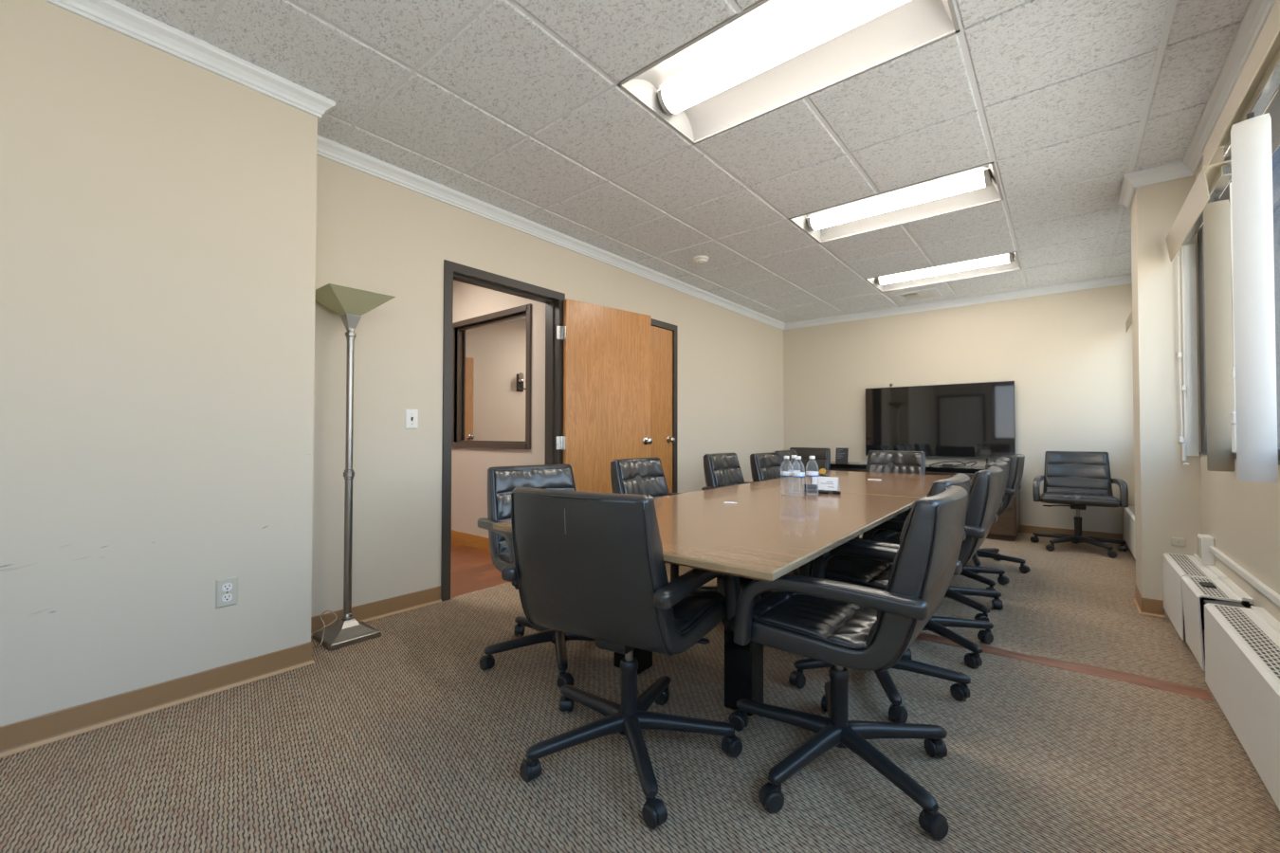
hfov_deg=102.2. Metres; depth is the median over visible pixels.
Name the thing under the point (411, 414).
light switch
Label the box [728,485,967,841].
office chair
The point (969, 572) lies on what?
office chair
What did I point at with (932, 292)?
ceiling vent
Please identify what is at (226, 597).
socket
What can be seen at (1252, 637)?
grille
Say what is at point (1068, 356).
wall
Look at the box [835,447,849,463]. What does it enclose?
table sign
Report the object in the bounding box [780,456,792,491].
water bottle
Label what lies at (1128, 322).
vertical blind
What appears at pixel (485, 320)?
window
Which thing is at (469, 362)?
door
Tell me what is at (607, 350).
door
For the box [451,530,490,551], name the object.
baseboard
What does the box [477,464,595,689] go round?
office chair
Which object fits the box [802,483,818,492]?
block
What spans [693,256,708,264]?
smoke detector
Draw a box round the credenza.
[830,461,1020,541]
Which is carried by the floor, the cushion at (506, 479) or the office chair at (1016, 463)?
the office chair at (1016, 463)
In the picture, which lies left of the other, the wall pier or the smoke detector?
the smoke detector
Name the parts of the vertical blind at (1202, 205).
lift cord, lift cord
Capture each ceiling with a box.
[114,0,1250,323]
[502,317,526,327]
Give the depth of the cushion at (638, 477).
3.30 m
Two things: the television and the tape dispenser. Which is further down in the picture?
the tape dispenser
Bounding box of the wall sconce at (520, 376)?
[516,372,525,391]
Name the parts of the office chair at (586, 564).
armrest, leg, leg, backrest, gas rod, leg, leg, leg, armrest, seat, lever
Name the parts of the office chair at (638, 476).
backrest, leg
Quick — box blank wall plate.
[1171,537,1185,547]
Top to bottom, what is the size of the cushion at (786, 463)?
0.393 m
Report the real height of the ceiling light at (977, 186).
0.126 m
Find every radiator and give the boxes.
[1123,506,1135,559]
[1162,552,1227,640]
[1181,575,1253,671]
[1204,600,1244,607]
[1204,603,1279,811]
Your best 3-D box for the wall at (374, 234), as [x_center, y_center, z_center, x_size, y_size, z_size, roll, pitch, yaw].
[0.006,-0.185,4.874,0.140,2.615,6.372,-1,-1,39]
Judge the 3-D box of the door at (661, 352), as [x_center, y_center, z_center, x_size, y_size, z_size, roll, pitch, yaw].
[0.058,0.051,4.894,0.215,2.145,0.866,-1,-1,39]
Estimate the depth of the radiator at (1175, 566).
2.65 m
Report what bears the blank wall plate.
attached to the wall pier
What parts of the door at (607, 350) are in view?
knob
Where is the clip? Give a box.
[1198,582,1216,588]
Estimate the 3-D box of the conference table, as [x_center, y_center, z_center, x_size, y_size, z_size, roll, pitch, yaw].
[1.021,0.732,2.972,1.077,0.721,3.660,-1,-1,38]
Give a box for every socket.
[221,583,232,591]
[221,593,232,602]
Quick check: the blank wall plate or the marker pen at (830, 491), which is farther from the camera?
the blank wall plate
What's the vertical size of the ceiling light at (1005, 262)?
0.126 m
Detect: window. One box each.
[451,303,531,449]
[1197,89,1279,465]
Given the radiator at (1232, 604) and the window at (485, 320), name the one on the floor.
the radiator at (1232, 604)
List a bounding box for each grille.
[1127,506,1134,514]
[1168,553,1206,577]
[1188,576,1228,598]
[1213,604,1279,680]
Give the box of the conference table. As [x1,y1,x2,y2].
[493,470,952,716]
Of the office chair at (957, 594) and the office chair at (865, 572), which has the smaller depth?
the office chair at (865, 572)
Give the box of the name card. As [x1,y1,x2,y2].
[811,476,840,491]
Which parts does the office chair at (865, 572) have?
leg, seat, armrest, leg, armrest, leg, backrest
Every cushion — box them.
[494,467,574,553]
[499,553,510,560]
[618,459,668,497]
[672,588,723,631]
[710,454,744,487]
[752,590,877,646]
[779,451,802,472]
[797,554,893,587]
[865,489,945,643]
[867,452,921,475]
[872,530,900,544]
[1042,492,1116,501]
[1045,452,1110,495]
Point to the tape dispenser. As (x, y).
(822, 471)
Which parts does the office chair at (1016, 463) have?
leg, leg, leg, armrest, backrest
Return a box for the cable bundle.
[929,460,976,467]
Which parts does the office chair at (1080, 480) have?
armrest, leg, lever, leg, backrest, seat, leg, leg, armrest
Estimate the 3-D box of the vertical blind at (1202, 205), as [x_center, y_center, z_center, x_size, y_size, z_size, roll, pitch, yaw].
[2.737,-0.439,2.521,0.122,1.297,1.038,-1,-1,39]
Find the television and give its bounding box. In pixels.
[865,381,1015,466]
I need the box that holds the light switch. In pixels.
[405,409,417,428]
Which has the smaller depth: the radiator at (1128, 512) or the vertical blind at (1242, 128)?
the vertical blind at (1242, 128)
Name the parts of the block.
handle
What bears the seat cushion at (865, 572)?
on the office chair at (865, 572)
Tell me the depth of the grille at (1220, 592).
2.26 m
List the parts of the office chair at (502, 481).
armrest, seat, leg, backrest, leg, leg, leg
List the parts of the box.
plate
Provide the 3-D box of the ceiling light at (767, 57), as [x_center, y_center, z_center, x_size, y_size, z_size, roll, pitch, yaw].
[0.563,-1.575,2.133,1.219,0.126,0.610,-1,-1,39]
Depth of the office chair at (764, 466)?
4.56 m
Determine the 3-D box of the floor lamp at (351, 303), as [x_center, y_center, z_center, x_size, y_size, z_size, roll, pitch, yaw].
[-1.510,0.201,2.647,0.316,1.762,0.351,-1,-1,39]
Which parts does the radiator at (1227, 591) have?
panel, plate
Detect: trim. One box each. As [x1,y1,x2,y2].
[43,0,1276,329]
[915,632,1213,701]
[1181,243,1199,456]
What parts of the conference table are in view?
leg, leg, leg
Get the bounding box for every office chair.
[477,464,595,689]
[501,487,742,829]
[610,457,716,591]
[701,452,798,572]
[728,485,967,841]
[749,452,784,481]
[774,450,805,477]
[788,473,970,723]
[789,447,834,473]
[859,450,925,539]
[861,466,1003,668]
[883,459,1007,621]
[959,457,1010,590]
[969,454,1030,573]
[1030,451,1128,558]
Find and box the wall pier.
[1130,175,1201,618]
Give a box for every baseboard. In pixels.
[0,585,441,758]
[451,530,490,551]
[1018,525,1122,540]
[1133,585,1164,618]
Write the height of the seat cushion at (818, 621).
0.050 m
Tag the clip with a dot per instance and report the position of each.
(1202, 584)
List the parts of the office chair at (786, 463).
backrest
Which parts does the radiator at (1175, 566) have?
panel, plate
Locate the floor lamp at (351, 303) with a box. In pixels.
[310,283,395,650]
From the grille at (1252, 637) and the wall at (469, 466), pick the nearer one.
the grille at (1252, 637)
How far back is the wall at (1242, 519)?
2.19 m
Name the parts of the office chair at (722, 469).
armrest, backrest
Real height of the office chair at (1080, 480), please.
0.892 m
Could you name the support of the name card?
on the conference table
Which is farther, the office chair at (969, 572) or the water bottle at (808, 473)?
the office chair at (969, 572)
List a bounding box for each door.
[440,259,652,602]
[464,357,474,440]
[650,318,677,493]
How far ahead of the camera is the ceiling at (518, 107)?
2.55 m
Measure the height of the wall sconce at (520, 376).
0.225 m
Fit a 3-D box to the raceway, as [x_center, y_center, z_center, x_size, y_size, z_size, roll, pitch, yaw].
[1.192,0.583,0.543,0.020,0.027,5.370,-1,-1,39]
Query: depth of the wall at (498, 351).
6.29 m
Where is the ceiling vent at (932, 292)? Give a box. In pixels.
[892,288,942,302]
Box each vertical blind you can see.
[1125,310,1132,332]
[1165,159,1236,472]
[1203,0,1279,482]
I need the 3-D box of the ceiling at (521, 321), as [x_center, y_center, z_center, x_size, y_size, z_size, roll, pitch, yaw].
[-1.244,-1.317,6.834,0.060,0.080,3.265,-1,-1,39]
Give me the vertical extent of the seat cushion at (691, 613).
0.050 m
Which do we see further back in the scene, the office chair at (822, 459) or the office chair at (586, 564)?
the office chair at (822, 459)
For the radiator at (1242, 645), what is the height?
0.384 m
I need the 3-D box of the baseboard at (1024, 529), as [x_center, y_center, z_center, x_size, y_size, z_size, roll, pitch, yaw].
[3.317,1.100,6.061,3.440,0.096,0.014,-1,-1,39]
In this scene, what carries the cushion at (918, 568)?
on the office chair at (841, 625)
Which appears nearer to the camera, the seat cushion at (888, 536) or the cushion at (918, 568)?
the cushion at (918, 568)
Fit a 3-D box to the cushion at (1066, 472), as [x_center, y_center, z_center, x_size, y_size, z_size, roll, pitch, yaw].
[4.178,0.450,4.944,0.470,0.393,0.158,-1,-1,38]
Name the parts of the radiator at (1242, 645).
plate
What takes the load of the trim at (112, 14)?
attached to the wall at (158, 208)
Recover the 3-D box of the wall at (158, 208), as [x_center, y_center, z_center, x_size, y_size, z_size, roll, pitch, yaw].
[-2.633,-0.247,1.510,0.660,2.615,2.778,-1,-1,39]
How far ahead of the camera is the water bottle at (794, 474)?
2.71 m
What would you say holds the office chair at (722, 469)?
on the floor
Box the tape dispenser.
[810,468,828,482]
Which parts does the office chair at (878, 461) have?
backrest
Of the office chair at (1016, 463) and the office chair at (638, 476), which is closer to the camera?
the office chair at (638, 476)
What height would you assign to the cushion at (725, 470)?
0.393 m
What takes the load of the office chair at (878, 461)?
on the floor
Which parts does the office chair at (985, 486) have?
armrest, armrest, leg, leg, backrest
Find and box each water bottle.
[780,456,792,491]
[787,455,800,493]
[791,456,804,496]
[805,456,819,490]
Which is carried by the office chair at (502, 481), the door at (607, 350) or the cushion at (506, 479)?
the cushion at (506, 479)
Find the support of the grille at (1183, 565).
attached to the radiator at (1175, 566)
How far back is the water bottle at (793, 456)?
2.87 m
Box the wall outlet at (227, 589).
[215,576,237,608]
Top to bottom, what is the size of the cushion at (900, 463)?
0.393 m
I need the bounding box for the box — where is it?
[1196,533,1214,566]
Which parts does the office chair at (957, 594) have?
leg, leg, backrest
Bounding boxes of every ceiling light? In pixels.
[617,0,960,145]
[788,161,1004,243]
[864,251,1022,292]
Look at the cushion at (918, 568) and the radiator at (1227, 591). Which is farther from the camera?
the radiator at (1227, 591)
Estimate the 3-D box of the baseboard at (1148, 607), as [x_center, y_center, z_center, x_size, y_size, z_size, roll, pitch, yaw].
[3.072,1.050,3.123,0.104,0.096,0.364,-1,-1,39]
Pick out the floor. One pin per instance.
(399, 740)
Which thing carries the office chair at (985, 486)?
on the floor
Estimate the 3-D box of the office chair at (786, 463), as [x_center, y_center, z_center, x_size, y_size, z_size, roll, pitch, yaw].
[1.717,0.682,5.037,0.694,0.892,0.684,-1,-1,42]
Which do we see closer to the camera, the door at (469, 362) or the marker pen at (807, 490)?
the marker pen at (807, 490)
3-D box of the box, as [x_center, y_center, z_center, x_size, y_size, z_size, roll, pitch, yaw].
[2.924,0.636,2.672,0.050,0.140,0.110,-1,-1,39]
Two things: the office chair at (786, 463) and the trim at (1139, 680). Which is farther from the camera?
the office chair at (786, 463)
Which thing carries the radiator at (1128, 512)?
on the floor
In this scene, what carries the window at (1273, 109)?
in the wall at (1242, 519)
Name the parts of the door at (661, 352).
knob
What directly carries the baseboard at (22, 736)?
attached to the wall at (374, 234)
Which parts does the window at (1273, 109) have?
sill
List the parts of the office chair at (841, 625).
leg, seat, leg, leg, armrest, gas rod, armrest, leg, leg, backrest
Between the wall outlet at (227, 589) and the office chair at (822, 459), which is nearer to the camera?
the wall outlet at (227, 589)
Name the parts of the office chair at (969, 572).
leg, leg, backrest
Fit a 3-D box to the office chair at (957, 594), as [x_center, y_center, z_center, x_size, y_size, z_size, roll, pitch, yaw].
[1.847,0.651,3.180,0.692,0.892,0.683,-1,-1,33]
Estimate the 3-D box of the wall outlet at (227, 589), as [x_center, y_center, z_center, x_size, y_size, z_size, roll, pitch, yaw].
[-1.691,0.679,2.115,0.008,0.116,0.072,-1,-1,39]
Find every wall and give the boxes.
[0,0,317,726]
[310,154,783,617]
[451,279,545,537]
[465,321,526,441]
[783,283,1134,545]
[1195,146,1279,621]
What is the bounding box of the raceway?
[1209,546,1279,607]
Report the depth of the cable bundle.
5.54 m
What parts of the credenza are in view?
drawer, door panel, door panel, drawer, drawer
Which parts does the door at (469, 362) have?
knob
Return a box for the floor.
[0,532,1279,852]
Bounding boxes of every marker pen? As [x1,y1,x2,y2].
[804,489,828,493]
[827,490,841,494]
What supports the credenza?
on the floor
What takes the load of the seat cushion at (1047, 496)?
on the office chair at (1080, 480)

